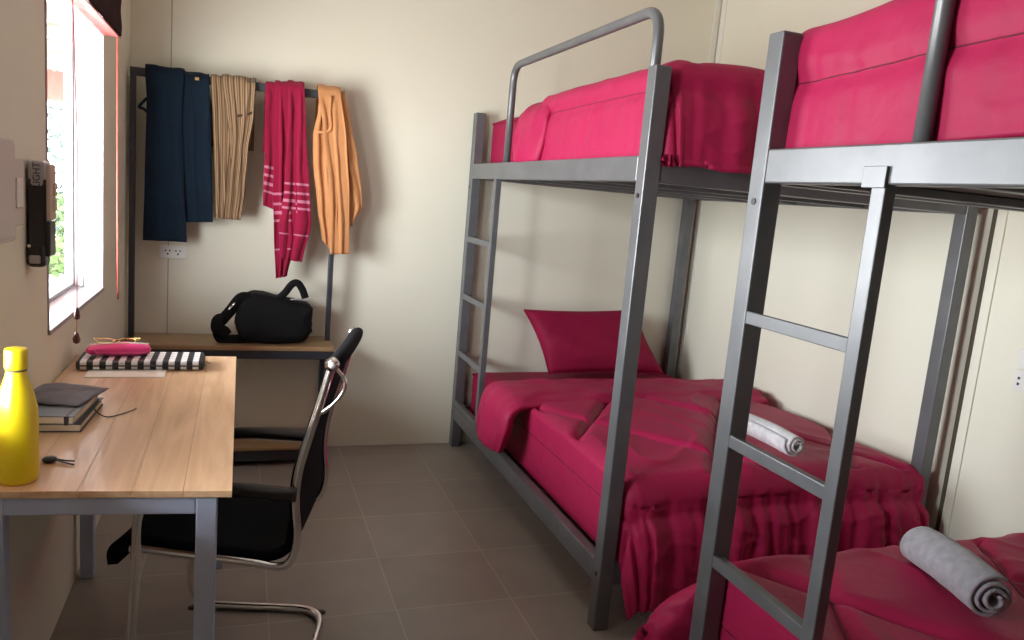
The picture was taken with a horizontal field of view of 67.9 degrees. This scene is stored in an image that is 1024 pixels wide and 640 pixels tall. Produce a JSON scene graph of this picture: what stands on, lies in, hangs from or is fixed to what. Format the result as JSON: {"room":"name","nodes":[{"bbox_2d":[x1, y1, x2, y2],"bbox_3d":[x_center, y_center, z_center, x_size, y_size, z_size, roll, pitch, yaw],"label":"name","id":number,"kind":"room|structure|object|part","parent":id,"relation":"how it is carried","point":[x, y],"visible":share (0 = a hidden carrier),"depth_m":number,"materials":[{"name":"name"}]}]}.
{"room":"dormitory","nodes":[
{"label":"dormitory","id":0,"kind":"room"},
{"bbox_2d":[0,0,130,639],"bbox_3d":[-0.562,0.006,-0.037,0.120,2.620,7.740,2,10,-20],"label":"wall","id":1,"kind":"structure","parent":0,"point":[44,549],"depth_m":1.97,"materials":[{"name":"paint"}]},
{"bbox_2d":[0,137,15,243],"bbox_3d":[-1.028,-0.257,1.509,0.038,0.210,0.168,2,10,-20],"label":"junction box","id":2,"kind":"object","parent":1,"relation":"attached to","point":[7,146],"visible":1,"depth_m":1.53,"materials":[{"name":"grey plastic"}]},
{"bbox_2d":[15,159,23,225],"bbox_3d":[-1.100,-0.282,1.683,0.020,0.147,0.097,2,10,-20],"label":"light switch","id":3,"kind":"object","parent":1,"relation":"attached to","point":[19,163],"visible":0.52,"depth_m":1.69,"materials":[{"name":"grey plastic"}]},
{"bbox_2d":[27,160,56,266],"bbox_3d":[-1.137,-0.256,1.838,0.054,0.254,0.070,2,10,-20],"label":"torch","id":4,"kind":"object","parent":1,"relation":"attached to","point":[42,186],"visible":1,"depth_m":1.82,"materials":[{"name":"black plastic"}]},
{"bbox_2d":[27,244,49,266],"bbox_3d":[-1.151,-0.160,1.847,0.041,0.060,0.058,2,10,-20],"label":"hood","id":5,"kind":"object","parent":4,"relation":"attached to","point":[38,255],"depth_m":1.82,"materials":[{"name":"black plastic"}]},
{"bbox_3d":[-1.116,-0.309,1.841,0.015,0.134,0.061,2,10,-20],"label":"panel","id":6,"kind":"part","parent":4,"relation":"part of","materials":[{"name":"beige plastic"}]},
{"bbox_2d":[44,0,103,334],"bbox_3d":[-1.402,-0.548,2.348,0.128,1.041,0.858,2,10,-20],"label":"window","id":7,"kind":"structure","parent":1,"relation":"in","point":[89,42],"depth_m":2.73,"materials":[{"name":"grey"}]},
{"bbox_3d":[-1.444,-0.551,2.332,0.022,1.017,0.838,2,10,-20],"label":"sash","id":8,"kind":"part","parent":7,"relation":"part of","materials":[{"name":"grey"}]},
{"bbox_3d":[-1.434,-0.551,2.336,0.060,1.037,0.858,2,10,-20],"label":"frame","id":9,"kind":"part","parent":7,"relation":"part of","materials":[{"name":"grey"}]},
{"bbox_3d":[-1.418,-0.042,2.438,0.068,0.014,0.858,2,10,-20],"label":"sill","id":10,"kind":"part","parent":7,"relation":"part of","materials":[{"name":"grey paint"}]},
{"bbox_2d":[68,0,121,343],"bbox_3d":[-1.294,-0.616,2.329,0.069,1.262,0.950,2,10,-20],"label":"window blind","id":11,"kind":"object","parent":7,"relation":"attached to","point":[104,15],"visible":1,"depth_m":2.44,"materials":[{"name":"fabric"}]},
{"bbox_3d":[-1.178,-0.445,2.047,0.013,0.860,0.017,2,10,-20],"label":"pull cord","id":12,"kind":"part","parent":11,"relation":"part of","materials":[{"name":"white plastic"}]},
{"bbox_3d":[-1.444,-0.542,2.783,0.007,0.945,0.013,7,9,11],"label":"pull cord","id":13,"kind":"part","parent":11,"relation":"part of","materials":[{"name":"red fabric"}]},
{"bbox_2d":[50,442,652,639],"bbox_3d":[0.787,1.389,0.706,3.240,0.100,7.740,2,10,-20],"label":"floor","id":14,"kind":"structure","parent":0,"point":[401,541],"depth_m":2.71,"materials":[{"name":"tile"}]},
{"bbox_2d":[0,355,235,639],"bbox_3d":[-0.999,0.592,2.017,0.475,0.750,1.188,2,10,-20],"label":"writing desk","id":15,"kind":"object","parent":14,"relation":"on","point":[172,453],"visible":0.79,"depth_m":1.60,"materials":[{"name":"brown wood"}]},
{"bbox_3d":[-0.997,0.686,1.473,0.040,0.736,0.044,2,10,-20],"label":"leg","id":16,"kind":"part","parent":15,"relation":"part of","materials":[{"name":"metal"}]},
{"bbox_2d":[0,346,38,485],"bbox_3d":[-0.930,0.178,1.429,0.070,0.258,0.070,2,10,-20],"label":"water bottle","id":17,"kind":"object","parent":15,"relation":"on","point":[19,412],"visible":1,"depth_m":1.41,"materials":[{"name":"yellow paint"}]},
{"bbox_2d":[42,455,74,464],"bbox_3d":[-0.921,0.285,1.548,0.068,0.012,0.027,5,9,-3],"label":"key fob","id":18,"kind":"object","parent":15,"relation":"on","point":[47,459],"visible":1,"depth_m":1.54,"materials":[{"name":"black plastic"}]},
{"bbox_3d":[-0.909,0.289,1.544,0.045,0.006,0.004,7,9,12],"label":"key blade","id":19,"kind":"part","parent":18,"relation":"part of","materials":[{"name":"grey metal"}]},
{"bbox_3d":[-0.915,0.286,1.555,0.037,0.006,0.006,4,9,-7],"label":"key blade","id":20,"kind":"part","parent":18,"relation":"part of","materials":[{"name":"grey metal"}]},
{"bbox_3d":[-1.383,0.492,2.477,0.040,0.736,0.040,2,10,-20],"label":"leg","id":21,"kind":"part","parent":15,"relation":"part of","materials":[{"name":"metal"}]},
{"bbox_2d":[39,397,136,431],"bbox_3d":[-1.054,0.225,1.830,0.259,0.019,0.233,2,10,-20],"label":"notebook","id":22,"kind":"object","parent":15,"relation":"on","point":[85,419],"visible":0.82,"depth_m":1.75,"materials":[{"name":"grey paper"}]},
{"bbox_2d":[38,396,98,425],"bbox_3d":[-1.095,0.206,1.801,0.160,0.021,0.222,3,9,-15],"label":"notebook","id":23,"kind":"object","parent":22,"relation":"on","point":[48,414],"visible":0.41,"depth_m":1.74,"materials":[{"name":"grey paper"}]},
{"bbox_2d":[34,383,108,405],"bbox_3d":[-1.101,0.175,1.857,0.160,0.016,0.175,4,9,-6],"label":"pouch","id":24,"kind":"object","parent":23,"relation":"on","point":[65,394],"visible":0.84,"depth_m":1.84,"materials":[{"name":"grey fabric"}]},
{"bbox_3d":[-0.975,0.225,1.882,0.099,0.014,0.049,-3,12,-43],"label":"elastic cord","id":25,"kind":"part","parent":22,"relation":"part of","materials":[{"name":"black fabric"}]},
{"bbox_2d":[84,370,166,377],"bbox_3d":[-1.153,0.153,2.283,0.213,0.002,0.160,2,10,-20],"label":"paper pad","id":26,"kind":"object","parent":15,"relation":"on","point":[91,373],"visible":0.64,"depth_m":2.24,"materials":[{"name":"white paper"}]},
{"bbox_2d":[76,351,209,369],"bbox_3d":[-1.136,0.126,2.362,0.372,0.027,0.156,2,10,-20],"label":"folder","id":27,"kind":"object","parent":15,"relation":"on","point":[153,360],"visible":0.98,"depth_m":2.31,"materials":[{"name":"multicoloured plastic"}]},
{"bbox_2d":[85,342,150,355],"bbox_3d":[-1.211,0.089,2.342,0.180,0.043,0.061,0,10,-28],"label":"pencil case","id":28,"kind":"object","parent":27,"relation":"on","point":[115,348],"visible":0.99,"depth_m":2.32,"materials":[{"name":"pink fabric"}]},
{"bbox_2d":[94,338,140,342],"bbox_3d":[-1.222,0.061,2.354,0.131,0.011,0.066,1,10,-25],"label":"glasses","id":29,"kind":"object","parent":28,"relation":"on","point":[94,338],"visible":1,"depth_m":2.34,"materials":[{"name":"gold metal"}]},
{"bbox_3d":[-0.634,0.704,1.560,0.039,0.736,0.044,2,10,-20],"label":"leg","id":30,"kind":"part","parent":15,"relation":"part of","materials":[{"name":"metal"}]},
{"bbox_3d":[-1.008,0.503,2.612,0.039,0.736,0.040,2,10,-20],"label":"leg","id":31,"kind":"part","parent":15,"relation":"part of","materials":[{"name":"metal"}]},
{"bbox_2d":[125,66,334,461],"bbox_3d":[-1.290,-0.201,3.546,0.906,1.781,0.276,2,10,-20],"label":"clothes rack","id":32,"kind":"object","parent":14,"relation":"on","point":[320,348],"visible":0.29,"depth_m":3.53,"materials":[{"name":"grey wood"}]},
{"bbox_3d":[-1.692,-0.493,3.387,0.024,1.155,0.028,2,10,-20],"label":"post","id":33,"kind":"part","parent":32,"relation":"part of","materials":[{"name":"grey metal"}]},
{"bbox_2d":[138,64,212,241],"bbox_3d":[-1.497,-0.733,3.398,0.314,0.763,0.102,2,10,-20],"label":"trousers","id":34,"kind":"object","parent":32,"relation":"hanging from","point":[178,152],"visible":1,"depth_m":3.37,"materials":[{"name":"blue fabric"}]},
{"bbox_3d":[-1.536,-0.734,3.384,0.181,0.763,0.098,2,10,-20],"label":"trouser leg","id":35,"kind":"part","parent":34,"relation":"part of","materials":[{"name":"blue fabric"}]},
{"bbox_3d":[-1.425,-0.771,3.417,0.166,0.665,0.074,2,10,-20],"label":"trouser leg","id":36,"kind":"part","parent":34,"relation":"part of","materials":[{"name":"blue fabric"}]},
{"bbox_2d":[125,332,334,351],"bbox_3d":[-1.317,0.105,3.595,0.906,0.021,0.276,2,10,-20],"label":"shelf","id":37,"kind":"object","parent":32,"relation":"attached to","point":[158,342],"depth_m":3.51,"materials":[{"name":"brown wood"}]},
{"bbox_2d":[211,74,255,219],"bbox_3d":[-1.277,-0.783,3.465,0.190,0.644,0.100,2,10,-20],"label":"trousers","id":38,"kind":"object","parent":32,"relation":"hanging from","point":[232,97],"visible":0.99,"depth_m":3.43,"materials":[{"name":"fabric"}]},
{"bbox_3d":[-1.300,-0.780,3.457,0.141,0.638,0.080,2,10,-20],"label":"trouser leg","id":39,"kind":"part","parent":38,"relation":"part of","materials":[{"name":"fabric"}]},
{"bbox_3d":[-1.320,0.135,3.602,0.906,0.039,0.268,2,10,-20],"label":"shelf frame","id":40,"kind":"part","parent":32,"relation":"part of","materials":[{"name":"grey metal"}]},
{"bbox_2d":[210,279,312,343],"bbox_3d":[-1.179,-0.046,3.610,0.462,0.321,0.198,2,10,-20],"label":"shoulder bag","id":41,"kind":"object","parent":32,"relation":"on","point":[261,316],"visible":0.99,"depth_m":3.54,"materials":[{"name":"black fabric"}]},
{"bbox_3d":[-1.041,-0.136,3.595,0.158,0.116,0.019,2,9,-16],"label":"handle","id":42,"kind":"part","parent":41,"relation":"part of","materials":[{"name":"black fabric"}]},
{"bbox_3d":[-1.370,0.617,3.681,0.838,0.055,0.258,2,10,-20],"label":"shelf frame","id":43,"kind":"part","parent":32,"relation":"part of","materials":[{"name":"grey metal"}]},
{"bbox_2d":[233,428,305,451],"bbox_3d":[-1.359,0.582,3.671,0.886,0.018,0.276,2,10,-20],"label":"shelf","id":44,"kind":"object","parent":32,"relation":"attached to","point":[240,445],"depth_m":3.63,"materials":[{"name":"brown wood"}]},
{"bbox_2d":[263,80,310,277],"bbox_3d":[-1.054,-0.652,3.567,0.226,0.915,0.135,2,10,-20],"label":"scarf","id":45,"kind":"object","parent":32,"relation":"hanging from","point":[286,188],"visible":1,"depth_m":3.51,"materials":[{"name":"pink fabric"}]},
{"bbox_3d":[-0.983,0.402,3.904,0.028,0.535,0.028,2,10,-20],"label":"leg","id":46,"kind":"part","parent":32,"relation":"part of","materials":[{"name":"grey metal"}]},
{"bbox_3d":[-0.869,-0.468,3.684,0.024,1.155,0.028,2,10,-20],"label":"post","id":47,"kind":"part","parent":32,"relation":"part of","materials":[{"name":"grey metal"}]},
{"bbox_2d":[313,84,361,254],"bbox_3d":[-0.835,-0.707,3.637,0.246,0.790,0.126,2,10,-20],"label":"trousers","id":48,"kind":"object","parent":32,"relation":"hanging from","point":[335,162],"visible":1,"depth_m":3.59,"materials":[{"name":"orange fabric"}]},
{"bbox_2d":[106,327,362,639],"bbox_3d":[-0.742,0.497,2.125,0.574,0.946,0.500,4,9,-5],"label":"office chair","id":49,"kind":"object","parent":14,"relation":"on","point":[260,524],"visible":0.85,"depth_m":1.99,"materials":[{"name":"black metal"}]},
{"bbox_3d":[-0.799,0.539,2.128,0.469,0.149,0.415,4,9,-5],"label":"seat","id":50,"kind":"part","parent":49,"relation":"part of","materials":[{"name":"black fabric"}]},
{"bbox_3d":[-0.767,0.670,2.152,0.441,0.590,0.477,4,9,-5],"label":"frame","id":51,"kind":"part","parent":49,"relation":"part of","materials":[{"name":"silver metal"}]},
{"bbox_3d":[-0.703,0.428,1.887,0.334,0.050,0.048,4,9,-5],"label":"armrest","id":52,"kind":"part","parent":49,"relation":"part of","materials":[{"name":"black plastic"}]},
{"bbox_3d":[-0.737,0.354,2.332,0.334,0.050,0.048,4,9,-5],"label":"armrest","id":53,"kind":"part","parent":49,"relation":"part of","materials":[{"name":"black plastic"}]},
{"bbox_3d":[-0.514,0.289,2.108,0.106,0.443,0.413,4,9,-5],"label":"backrest","id":54,"kind":"part","parent":49,"relation":"part of","materials":[{"name":"black fabric"}]},
{"bbox_3d":[-0.439,0.108,1.858,0.034,0.034,0.020,4,9,-5],"label":"knob","id":55,"kind":"part","parent":49,"relation":"part of","materials":[{"name":"silver metal"}]},
{"bbox_2d":[449,7,978,630],"bbox_3d":[0.674,-0.102,3.405,1.349,1.968,1.864,2,10,-20],"label":"bunk bed","id":56,"kind":"object","parent":14,"relation":"on","point":[643,176],"visible":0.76,"depth_m":2.73,"materials":[{"name":"metal"}]},
{"bbox_3d":[0.307,0.516,4.371,1.241,0.073,0.040,2,10,-20],"label":"rail","id":57,"kind":"part","parent":56,"relation":"part of","materials":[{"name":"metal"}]},
{"bbox_3d":[-0.240,-0.186,4.041,0.052,1.778,0.052,2,10,-20],"label":"post","id":58,"kind":"part","parent":56,"relation":"part of","materials":[{"name":"metal"}]},
{"bbox_3d":[-0.121,-0.028,3.662,0.028,1.285,0.033,2,10,-20],"label":"ladder rail","id":59,"kind":"part","parent":56,"relation":"part of","materials":[{"name":"metal"}]},
{"bbox_2d":[490,117,518,162],"bbox_3d":[0.730,-0.723,3.313,1.197,0.268,1.745,2,10,-20],"label":"mattress","id":60,"kind":"object","parent":56,"relation":"on","point":[499,128],"visible":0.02,"depth_m":3.77,"materials":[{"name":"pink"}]},
{"bbox_2d":[513,60,764,173],"bbox_3d":[0.814,-0.714,3.017,1.341,0.337,1.374,2,10,-20],"label":"duvet","id":61,"kind":"object","parent":60,"relation":"on","point":[713,109],"visible":0.52,"depth_m":2.32,"materials":[{"name":"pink fabric"}]},
{"bbox_3d":[-0.007,0.658,3.308,0.040,0.073,1.760,2,10,-20],"label":"rail","id":62,"kind":"part","parent":56,"relation":"part of","materials":[{"name":"metal"}]},
{"bbox_3d":[0.605,0.683,3.530,1.257,0.007,1.744,2,10,-20],"label":"board","id":63,"kind":"part","parent":56,"relation":"part of","materials":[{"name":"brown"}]},
{"bbox_3d":[0.105,-0.610,3.106,0.040,0.076,1.760,2,10,-20],"label":"rail","id":64,"kind":"part","parent":56,"relation":"part of","materials":[{"name":"metal"}]},
{"bbox_2d":[469,372,673,542],"bbox_3d":[0.618,0.558,3.517,1.197,0.243,1.745,2,10,-20],"label":"mattress","id":65,"kind":"object","parent":56,"relation":"on","point":[490,377],"visible":0.17,"depth_m":4.09,"materials":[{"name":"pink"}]},
{"bbox_2d":[524,309,664,374],"bbox_3d":[0.462,0.115,4.198,0.821,0.340,0.233,2,10,-20],"label":"pillow","id":66,"kind":"object","parent":65,"relation":"on","point":[570,341],"visible":0.72,"depth_m":4.10,"materials":[{"name":"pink fabric"}]},
{"bbox_2d":[476,378,928,620],"bbox_3d":[0.698,0.625,3.178,1.456,0.478,1.421,2,10,-20],"label":"duvet","id":67,"kind":"object","parent":65,"relation":"on","point":[557,429],"visible":0.77,"depth_m":2.73,"materials":[{"name":"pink fabric"}]},
{"bbox_2d":[747,413,804,456],"bbox_3d":[0.933,0.411,2.822,0.091,0.082,0.367,1,10,-21],"label":"rolled towel","id":68,"kind":"object","parent":67,"relation":"on","point":[774,435],"visible":0.8,"depth_m":2.72,"materials":[{"name":"white fabric"}]},
{"bbox_3d":[0.418,-0.752,4.169,1.241,0.076,0.040,2,10,-20],"label":"rail","id":69,"kind":"part","parent":56,"relation":"part of","materials":[{"name":"metal"}]},
{"bbox_3d":[0.208,-0.829,2.871,0.032,0.450,1.332,2,10,-20],"label":"guard rail","id":70,"kind":"part","parent":56,"relation":"part of","materials":[{"name":"metal"}]},
{"bbox_3d":[0.905,0.837,2.687,1.241,0.073,0.040,2,10,-20],"label":"rail","id":71,"kind":"part","parent":56,"relation":"part of","materials":[{"name":"metal"}]},
{"bbox_3d":[0.357,0.134,2.360,0.052,1.778,0.052,2,10,-20],"label":"post","id":72,"kind":"part","parent":56,"relation":"part of","materials":[{"name":"metal"}]},
{"bbox_3d":[0.975,-0.149,4.479,0.052,1.778,0.052,2,10,-20],"label":"post","id":73,"kind":"part","parent":56,"relation":"part of","materials":[{"name":"metal"}]},
{"bbox_3d":[1.016,-0.431,2.485,1.241,0.076,0.040,2,10,-20],"label":"rail","id":74,"kind":"part","parent":56,"relation":"part of","materials":[{"name":"metal"}]},
{"bbox_3d":[1.330,-0.573,3.548,0.040,0.076,1.760,2,10,-20],"label":"rail","id":75,"kind":"part","parent":56,"relation":"part of","materials":[{"name":"metal"}]},
{"bbox_3d":[1.572,0.170,2.799,0.052,1.778,0.052,2,10,-20],"label":"post","id":76,"kind":"part","parent":56,"relation":"part of","materials":[{"name":"metal"}]},
{"bbox_2d":[689,0,1023,639],"bbox_3d":[1.452,0.316,1.210,1.353,1.968,1.864,2,10,-20],"label":"bunk bed","id":77,"kind":"object","parent":14,"relation":"on","point":[988,172],"visible":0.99,"depth_m":1.60,"materials":[{"name":"metal"}]},
{"bbox_3d":[0.539,0.231,1.846,0.052,1.778,0.052,2,10,-20],"label":"post","id":78,"kind":"part","parent":77,"relation":"part of","materials":[{"name":"metal"}]},
{"bbox_3d":[0.640,0.380,1.519,0.028,1.285,0.034,2,10,-20],"label":"ladder rail","id":79,"kind":"part","parent":77,"relation":"part of","materials":[{"name":"metal"}]},
{"bbox_3d":[0.884,-0.193,0.911,0.040,0.076,1.760,2,10,-20],"label":"rail","id":80,"kind":"part","parent":77,"relation":"part of","materials":[{"name":"metal"}]},
{"bbox_3d":[1.198,-0.334,1.975,1.241,0.076,0.040,2,10,-20],"label":"rail","id":81,"kind":"part","parent":77,"relation":"part of","materials":[{"name":"metal"}]},
{"bbox_3d":[0.978,-0.416,0.702,0.032,0.450,1.387,2,10,-20],"label":"guard rail","id":82,"kind":"part","parent":77,"relation":"part of","materials":[{"name":"metal"}]},
{"bbox_3d":[1.496,-0.167,1.134,1.257,0.011,1.744,2,10,-20],"label":"board","id":83,"kind":"part","parent":77,"relation":"part of","materials":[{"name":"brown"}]},
{"bbox_3d":[1.397,0.975,1.322,1.197,0.244,1.745,2,10,-20],"label":"mattress","id":84,"kind":"object","parent":77,"relation":"on","visible":0},
{"bbox_2d":[633,533,1023,639],"bbox_3d":[1.290,0.974,1.452,1.444,0.431,1.803,2,10,-20],"label":"duvet","id":85,"kind":"object","parent":84,"relation":"on","point":[876,593],"visible":0.6,"depth_m":1.87,"materials":[{"name":"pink fabric"}]},
{"bbox_2d":[900,526,1011,616],"bbox_3d":[1.103,0.620,1.908,0.108,0.110,0.322,4,9,-4],"label":"rolled towel","id":86,"kind":"object","parent":85,"relation":"on","point":[967,576],"visible":1,"depth_m":1.83,"materials":[{"name":"white fabric"}]},
{"bbox_3d":[1.509,-0.306,1.118,1.197,0.268,1.745,2,10,-20],"label":"mattress","id":87,"kind":"object","parent":77,"relation":"on","visible":0},
{"bbox_2d":[785,0,1023,147],"bbox_3d":[1.471,-0.358,1.202,1.258,0.397,1.694,2,10,-20],"label":"duvet","id":88,"kind":"object","parent":87,"relation":"on","point":[859,78],"visible":0.76,"depth_m":1.42,"materials":[{"name":"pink fabric"}]},
{"bbox_2d":[131,0,722,443],"bbox_3d":[-0.351,-0.622,4.027,3.000,2.620,0.120,2,10,-20],"label":"wall","id":89,"kind":"structure","parent":0,"point":[414,76],"depth_m":3.91,"materials":[{"name":"paint"}]},
{"bbox_2d":[166,0,172,332],"bbox_3d":[-1.586,-0.649,3.518,0.005,2.620,0.004,2,10,-20],"label":"trim","id":90,"kind":"structure","parent":89,"relation":"attached to","point":[172,0],"depth_m":3.57,"materials":[{"name":"grey"}]},
{"bbox_2d":[159,245,186,258],"bbox_3d":[-1.593,-0.319,3.571,0.120,0.058,0.012,2,10,-20],"label":"power outlet","id":91,"kind":"object","parent":89,"relation":"attached to","point":[177,252],"visible":1,"depth_m":3.57,"materials":[{"name":"white plastic"}]},
{"bbox_2d":[168,0,179,332],"bbox_3d":[-1.569,-0.648,3.523,0.030,2.620,0.002,2,10,-20],"label":"trim","id":92,"kind":"structure","parent":89,"relation":"attached to","point":[176,3],"depth_m":3.57,"materials":[{"name":"paint"}]},
{"bbox_2d":[327,440,472,445],"bbox_3d":[-0.466,0.672,4.165,2.949,0.012,0.004,2,10,-20],"label":"baseboard","id":93,"kind":"structure","parent":89,"relation":"attached to","point":[464,441],"depth_m":4.10,"materials":[{"name":"white paint"}]},
{"bbox_2d":[673,0,727,378],"bbox_3d":[1.067,-0.565,4.449,0.045,2.620,0.050,2,10,-20],"label":"trim","id":94,"kind":"structure","parent":89,"relation":"attached to","point":[718,2],"depth_m":4.46,"materials":[{"name":"white paint"}]},
{"bbox_2d":[676,0,1023,539],"bbox_3d":[2.371,0.095,1.022,0.120,2.620,7.740,2,10,-20],"label":"wall","id":95,"kind":"structure","parent":0,"point":[816,256],"depth_m":3.17,"materials":[{"name":"paint"}]},
{"bbox_2d":[935,209,997,531],"bbox_3d":[1.703,-0.234,2.719,0.005,2.620,0.015,2,10,-20],"label":"trim","id":96,"kind":"structure","parent":95,"relation":"attached to","point":[995,213],"depth_m":2.78,"materials":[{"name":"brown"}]},
{"bbox_2d":[939,209,1008,535],"bbox_3d":[1.711,-0.228,2.692,0.006,2.620,0.037,2,10,-20],"label":"trim","id":97,"kind":"structure","parent":95,"relation":"attached to","point":[1002,216],"depth_m":2.75,"materials":[{"name":"paint"}]},
{"bbox_2d":[1011,369,1023,391],"bbox_3d":[1.748,0.215,2.543,0.012,0.072,0.145,2,10,-20],"label":"power outlet","id":98,"kind":"object","parent":95,"relation":"attached to","point":[1018,380],"visible":1,"depth_m":2.59,"materials":[{"name":"white plastic"}]},
{"bbox_2d":[1017,349,1023,368],"bbox_3d":[1.752,0.141,2.532,0.016,0.066,0.136,2,10,-20],"label":"switch plate","id":99,"kind":"object","parent":95,"relation":"attached to","point":[1020,364],"visible":1,"depth_m":2.58,"materials":[{"name":"white plastic"}]},
{"label":"outside","id":100,"kind":"structure","parent":0,"visible":0},
{"bbox_2d":[49,273,64,292],"bbox_3d":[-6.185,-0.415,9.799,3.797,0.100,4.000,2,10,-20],"label":"ground","id":101,"kind":"structure","parent":100,"point":[55,283],"depth_m":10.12,"materials":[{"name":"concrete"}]},
{"bbox_2d":[47,0,63,101],"bbox_3d":[-2.861,-0.652,3.576,1.770,2.887,10.751,2,10,-20],"label":"building","id":102,"kind":"structure","parent":101,"relation":"on","point":[55,35],"depth_m":7.18,"materials":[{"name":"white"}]},
{"bbox_2d":[49,192,64,277],"bbox_3d":[-6.463,-1.173,10.720,1.676,1.276,1.594,2,10,-20],"label":"tree","id":103,"kind":"object","parent":101,"relation":"on","point":[57,261],"visible":0.19,"depth_m":10.45,"materials":[{"name":"green plant"}]},
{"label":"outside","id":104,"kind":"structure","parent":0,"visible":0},
{"bbox_3d":[-8.271,-1.255,14.181,12.000,0.120,5.800,2,10,-20],"label":"ground","id":105,"kind":"structure","parent":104,"visible":0},
{"bbox_2d":[47,68,64,251],"bbox_3d":[-7.647,-3.016,12.336,2.781,4.082,2.759,2,10,-20],"label":"tree","id":106,"kind":"object","parent":105,"relation":"on","point":[61,143],"visible":0.02,"depth_m":11.69,"materials":[{"name":"green leaf"},{"name":"bark"}]}
]}

